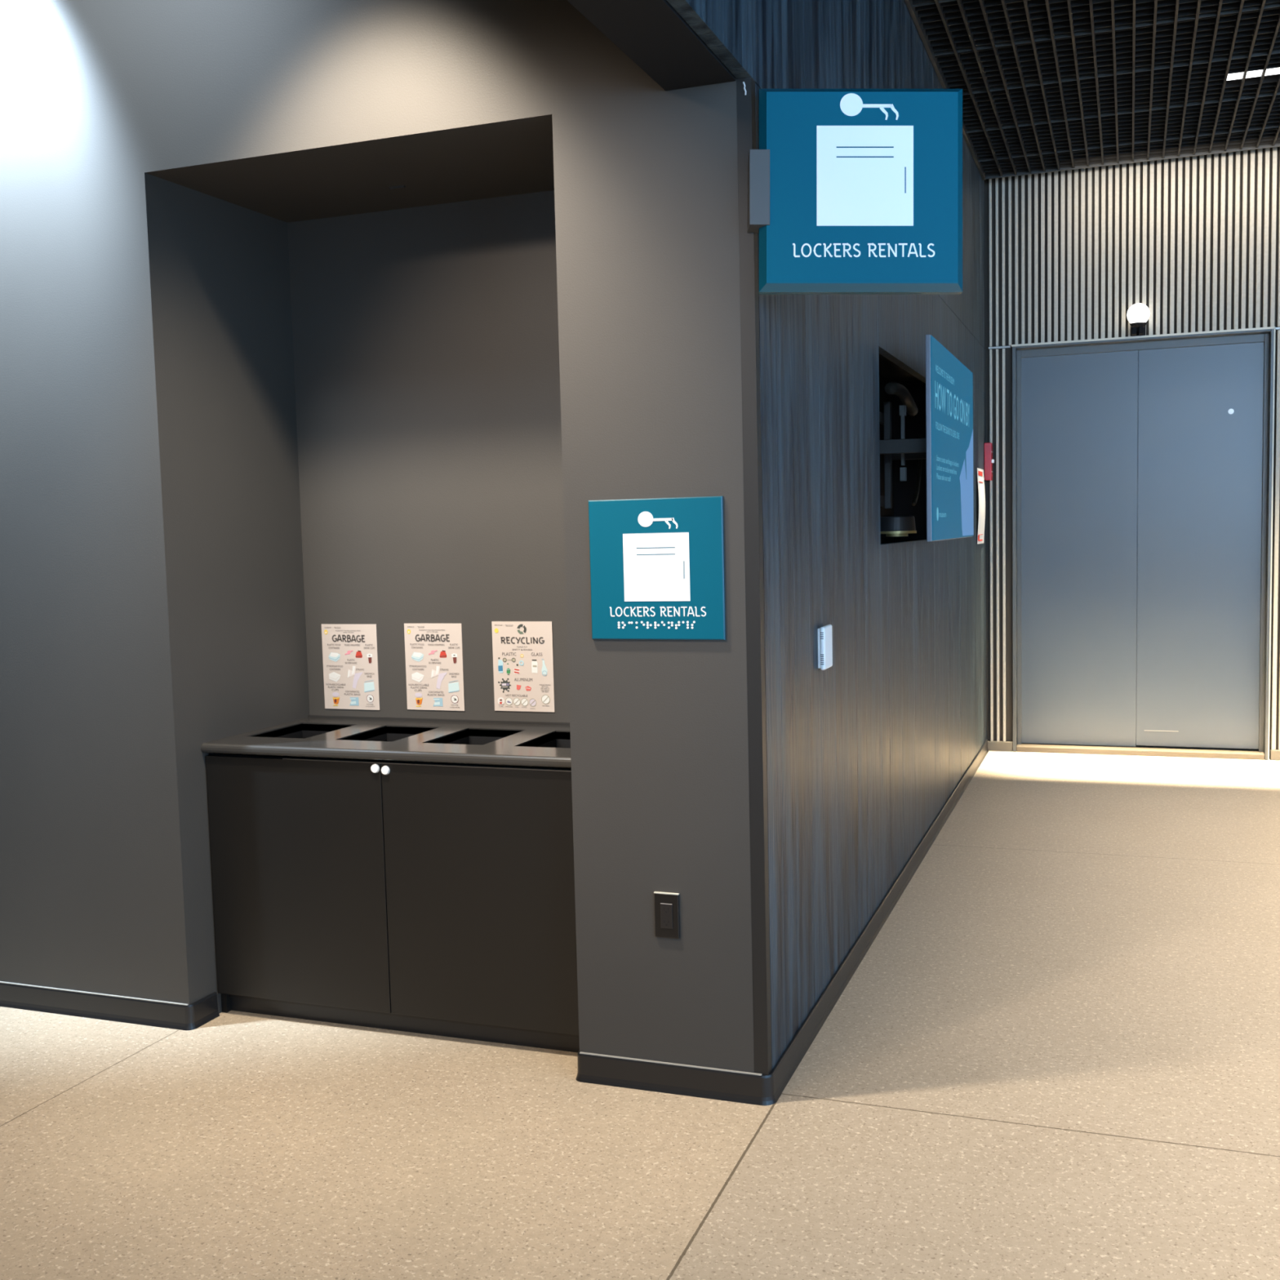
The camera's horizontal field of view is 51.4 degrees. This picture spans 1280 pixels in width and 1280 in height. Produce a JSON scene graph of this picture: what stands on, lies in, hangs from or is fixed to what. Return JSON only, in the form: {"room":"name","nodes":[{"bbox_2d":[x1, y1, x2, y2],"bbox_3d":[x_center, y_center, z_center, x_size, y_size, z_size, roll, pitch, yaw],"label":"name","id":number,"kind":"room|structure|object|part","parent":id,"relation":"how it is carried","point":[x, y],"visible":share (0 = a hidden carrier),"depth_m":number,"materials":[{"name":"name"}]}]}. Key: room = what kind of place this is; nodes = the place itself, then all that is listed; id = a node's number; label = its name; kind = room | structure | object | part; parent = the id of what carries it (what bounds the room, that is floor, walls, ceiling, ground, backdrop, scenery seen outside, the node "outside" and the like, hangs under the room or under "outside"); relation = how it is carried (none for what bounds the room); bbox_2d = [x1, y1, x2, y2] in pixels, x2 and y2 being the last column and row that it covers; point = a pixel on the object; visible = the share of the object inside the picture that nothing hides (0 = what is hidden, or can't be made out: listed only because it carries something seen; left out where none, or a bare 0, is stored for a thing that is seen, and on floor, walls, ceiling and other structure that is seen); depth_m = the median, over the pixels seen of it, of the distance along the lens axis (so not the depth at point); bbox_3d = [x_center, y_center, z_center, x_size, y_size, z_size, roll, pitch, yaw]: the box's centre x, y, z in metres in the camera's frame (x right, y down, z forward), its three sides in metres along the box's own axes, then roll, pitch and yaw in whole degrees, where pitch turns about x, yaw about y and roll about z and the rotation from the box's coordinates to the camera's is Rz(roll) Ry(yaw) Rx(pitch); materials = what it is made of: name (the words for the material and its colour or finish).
{"room":"public building lobby","nodes":[
{"label":"public building lobby","id":0,"kind":"room"},
{"bbox_2d":[0,0,754,1072],"bbox_3d":[-2.804,-1.062,5.175,6.960,4.500,1.200,0,5,20],"label":"wall","id":1,"kind":"structure","parent":0,"point":[259,391],"depth_m":4.17,"materials":[{"name":"grey paint"}]},
{"bbox_2d":[0,982,219,1030],"bbox_3d":[-3.802,1.183,5.165,5.119,0.079,0.141,0,5,20],"label":"baseboard","id":2,"kind":"structure","parent":1,"relation":"attached to","point":[192,1016],"depth_m":4.34,"materials":[{"name":"black plastic"}]},
{"bbox_2d":[321,623,379,710],"bbox_3d":[-1.038,0.096,4.767,0.227,0.307,0.004,0,5,20],"label":"poster","id":3,"kind":"object","parent":1,"relation":"attached to","point":[349,651],"visible":1,"depth_m":4.77,"materials":[{"name":"beige paper"}]},
{"bbox_2d":[0,981,761,1075],"bbox_3d":[-2.949,1.152,4.786,6.982,0.002,0.008,0,5,20],"label":"trim","id":4,"kind":"structure","parent":1,"relation":"attached to","point":[17,984],"depth_m":3.75,"materials":[{"name":"grey"}]},
{"bbox_2d":[404,623,464,711],"bbox_3d":[-0.720,0.094,4.650,0.226,0.305,0.004,0,5,20],"label":"poster","id":5,"kind":"object","parent":1,"relation":"attached to","point":[434,670],"visible":1,"depth_m":4.65,"materials":[{"name":"beige paper"}]},
{"bbox_2d":[491,621,555,711],"bbox_3d":[-0.399,0.090,4.531,0.225,0.308,0.004,0,5,20],"label":"poster","id":6,"kind":"object","parent":1,"relation":"attached to","point":[523,654],"visible":1,"depth_m":4.53,"materials":[{"name":"beige paper"}]},
{"bbox_2d":[588,496,725,639],"bbox_3d":[0.043,-0.189,3.558,0.379,0.378,0.011,0,5,20],"label":"sign","id":7,"kind":"object","parent":1,"relation":"attached to","point":[657,568],"visible":1,"depth_m":3.55,"materials":[{"name":"teal plastic"}]},
{"bbox_2d":[653,891,679,938],"bbox_3d":[0.074,0.753,3.634,0.071,0.126,0.010,0,5,20],"label":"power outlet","id":8,"kind":"object","parent":1,"relation":"attached to","point":[667,922],"visible":1,"depth_m":3.63,"materials":[{"name":"black plastic"}]},
{"bbox_2d":[742,81,746,94],"bbox_3d":[0.265,-1.397,3.366,0.010,0.033,0.006,0,5,20],"label":"paper scrap","id":9,"kind":"object","parent":1,"relation":"attached to","point":[743,82],"visible":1,"depth_m":3.37,"materials":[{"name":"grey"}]},
{"bbox_2d":[747,88,962,294],"bbox_3d":[0.546,-1.135,3.361,0.549,0.526,0.093,-1,5,1],"label":"sign","id":10,"kind":"object","parent":1,"relation":"attached to","point":[851,191],"visible":1,"depth_m":3.34,"materials":[{"name":"teal plastic"}]},
{"bbox_2d":[0,741,1279,1279],"bbox_3d":[-0.098,1.462,2.377,14.000,0.200,15.400,0,5,20],"label":"floor","id":11,"kind":"structure","parent":0,"point":[1055,1055],"depth_m":3.52,"materials":[{"name":"concrete"}]},
{"bbox_2d":[200,715,579,1052],"bbox_3d":[-0.666,0.755,4.367,1.344,0.908,0.609,0,5,20],"label":"base cabinet","id":12,"kind":"object","parent":11,"relation":"on","point":[406,874],"visible":0.94,"depth_m":4.11,"materials":[{"name":"black laminate"}]},
{"bbox_3d":[-1.086,0.766,4.222,0.648,0.786,0.020,0,5,20],"label":"door","id":13,"kind":"part","parent":12,"relation":"part of","materials":[{"name":"black laminate"}]},
{"bbox_3d":[-0.812,0.394,4.072,0.028,0.028,0.008,0,5,20],"label":"knob","id":14,"kind":"part","parent":12,"relation":"part of","materials":[{"name":"white metal"}]},
{"bbox_3d":[-0.778,0.398,4.060,0.028,0.028,0.008,0,5,20],"label":"knob","id":15,"kind":"part","parent":12,"relation":"part of","materials":[{"name":"white metal"}]},
{"bbox_2d":[205,715,570,757],"bbox_3d":[-0.675,0.320,4.336,1.344,0.036,0.597,0,5,20],"label":"countertop","id":16,"kind":"structure","parent":12,"relation":"on","point":[531,731],"depth_m":4.36,"materials":[{"name":"grey"}]},
{"bbox_3d":[-0.458,0.770,3.991,0.686,0.786,0.020,0,5,20],"label":"door","id":17,"kind":"part","parent":12,"relation":"part of","materials":[{"name":"black laminate"}]},
{"bbox_2d":[666,0,986,1069],"bbox_3d":[0.015,-0.933,3.079,0.300,4.450,13.199,0,5,20],"label":"wall","id":18,"kind":"structure","parent":0,"point":[865,750],"depth_m":4.57,"materials":[{"name":"black wood"}]},
{"bbox_2d":[567,0,735,91],"bbox_3d":[-1.073,-2.026,0.063,0.188,1.820,7.000,0,5,20],"label":"ceiling","id":19,"kind":"structure","parent":18,"relation":"attached to","point":[651,33],"depth_m":3.08,"materials":[{"name":"black paint"}]},
{"bbox_2d":[736,76,772,1075],"bbox_3d":[0.302,-0.089,3.500,0.039,2.685,0.040,0,5,20],"label":"trim","id":20,"kind":"structure","parent":18,"relation":"attached to","point":[745,104],"depth_m":3.48,"materials":[{"name":"black paint"}]},
{"bbox_2d":[575,739,988,1105],"bbox_3d":[1.086,0.961,6.385,0.583,0.079,5.826,0,5,20],"label":"baseboard","id":21,"kind":"structure","parent":18,"relation":"attached to","point":[763,1090],"depth_m":3.74,"materials":[{"name":"black plastic"}]},
{"bbox_2d":[817,624,832,670],"bbox_3d":[0.579,0.022,4.159,0.024,0.134,0.114,0,5,20],"label":"thermostat","id":22,"kind":"object","parent":18,"relation":"attached to","point":[824,641],"visible":1,"depth_m":4.11,"materials":[{"name":"white plastic"}]},
{"bbox_3d":[0.571,0.022,4.162,0.008,0.124,0.104,0,5,20],"label":"plate","id":23,"kind":"part","parent":22,"relation":"part of","materials":[{"name":"white plastic"}]},
{"bbox_2d":[879,401,891,439],"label":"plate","id":24,"kind":"object","parent":18,"relation":"attached to","point":[885,419],"depth_m":6.13,"materials":[{"name":"black metal"}]},
{"bbox_2d":[880,453,892,508],"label":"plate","id":25,"kind":"object","parent":18,"relation":"attached to","point":[886,500],"depth_m":6.16,"materials":[{"name":"black metal"}]},
{"bbox_3d":[1.056,-0.834,5.940,0.050,0.490,0.750,0,5,20],"label":"mount frame","id":26,"kind":"part","parent":25,"relation":"part of","materials":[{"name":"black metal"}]},
{"bbox_2d":[880,515,916,536],"bbox_3d":[1.181,-0.522,6.110,0.176,0.093,0.176,0,5,20],"label":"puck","id":27,"kind":"object","parent":18,"relation":"on","point":[891,526],"visible":0.9,"depth_m":6.04,"materials":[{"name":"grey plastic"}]},
{"bbox_2d":[884,382,918,439],"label":"hook","id":28,"kind":"object","parent":18,"relation":"attached to","point":[901,392],"depth_m":5.95,"materials":[{"name":"black metal"}]},
{"bbox_2d":[899,453,906,480],"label":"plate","id":29,"kind":"object","parent":18,"relation":"attached to","point":[903,471],"depth_m":5.96,"materials":[{"name":"black metal"}]},
{"bbox_3d":[1.180,-0.882,5.965,0.025,0.335,0.040,0,5,20],"label":"slim rail","id":30,"kind":"part","parent":29,"relation":"part of","materials":[{"name":"grey metal"}]},
{"bbox_2d":[911,458,922,506],"label":"cable","id":31,"kind":"object","parent":18,"relation":"attached to","point":[919,464],"depth_m":6.40,"materials":[{"name":"black metal"}]},
{"bbox_2d":[879,334,973,542],"bbox_3d":[1.248,-0.859,5.995,0.342,0.812,1.470,0,5,20],"label":"wall display","id":32,"kind":"object","parent":18,"relation":"attached to","point":[947,446],"visible":0.99,"depth_m":5.71,"materials":[{"name":"blue plastic"}]},
{"bbox_3d":[1.132,-0.834,5.719,0.316,0.440,0.040,0,5,20],"label":"mount arm","id":33,"kind":"part","parent":32,"relation":"part of","materials":[{"name":"black metal"}]},
{"bbox_3d":[1.339,-0.885,6.280,0.316,0.440,0.040,0,5,20],"label":"mount arm","id":34,"kind":"part","parent":32,"relation":"part of","materials":[{"name":"black metal"}]},
{"bbox_3d":[1.405,-0.858,5.938,0.004,0.804,1.462,0,5,20],"label":"screen panel","id":35,"kind":"part","parent":32,"relation":"part of","materials":[{"name":"teal plastic"}]},
{"bbox_2d":[977,467,985,543],"bbox_3d":[2.190,-0.858,8.531,0.011,0.477,0.400,0,5,20],"label":"paper notice","id":36,"kind":"object","parent":18,"relation":"attached to","point":[981,491],"visible":1,"depth_m":8.52,"materials":[{"name":"white paper"}]},
{"bbox_2d":[983,442,994,480],"bbox_3d":[2.311,-1.179,8.790,0.062,0.245,0.098,0,5,20],"label":"alarm pull station","id":37,"kind":"object","parent":18,"relation":"attached to","point":[988,460],"visible":1,"depth_m":8.75,"materials":[{"name":"red plastic"}]},
{"bbox_2d":[904,0,1279,180],"bbox_3d":[-0.203,-2.792,2.025,14.000,0.860,15.400,0,5,20],"label":"ceiling","id":38,"kind":"structure","parent":0,"point":[1047,86],"depth_m":6.68,"materials":[{"name":"black metal"}]},
{"bbox_2d":[1226,67,1279,80],"bbox_3d":[3.755,-2.902,6.475,1.685,0.090,0.144,0,5,20],"label":"ceiling light","id":39,"kind":"object","parent":38,"relation":"attached to","point":[1276,70],"visible":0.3,"depth_m":6.72,"materials":[{"name":"white plastic"}]},
{"bbox_2d":[984,146,1279,759],"bbox_3d":[5.492,-1.461,7.822,7.300,4.450,0.302,0,5,20],"label":"wall","id":40,"kind":"structure","parent":0,"point":[1194,241],"depth_m":8.49,"materials":[{"name":"grey metal"}]},
{"bbox_2d":[987,740,1013,751],"bbox_3d":[2.437,0.718,9.001,0.165,0.064,0.036,0,5,20],"label":"baseboard","id":41,"kind":"structure","parent":40,"relation":"attached to","point":[1007,746],"depth_m":8.98,"materials":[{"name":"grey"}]},
{"bbox_2d":[1126,302,1150,336],"bbox_3d":[3.147,-2.027,8.397,0.136,0.193,0.142,0,5,20],"label":"globe lamp","id":42,"kind":"object","parent":40,"relation":"attached to","point":[1138,314],"visible":1,"depth_m":8.36,"materials":[{"name":"white glass"}]},
{"bbox_3d":[3.145,-2.055,8.392,0.136,0.136,0.136,0,5,20],"label":"lamp globe","id":43,"kind":"part","parent":42,"relation":"part of","materials":[{"name":"white glass"}]},
{"bbox_2d":[1011,326,1275,759],"bbox_3d":[3.245,-0.598,8.669,1.571,2.701,0.214,0,5,20],"label":"door","id":44,"kind":"structure","parent":40,"relation":"in","point":[1192,417],"depth_m":8.66,"materials":[{"name":"grey metal"}]},
{"bbox_2d":[1270,749,1279,760],"bbox_3d":[5.521,0.736,7.866,3.253,0.064,0.036,0,5,20],"label":"baseboard","id":45,"kind":"structure","parent":40,"relation":"attached to","point":[1274,754],"depth_m":8.40,"materials":[{"name":"brown wood"}]}
]}

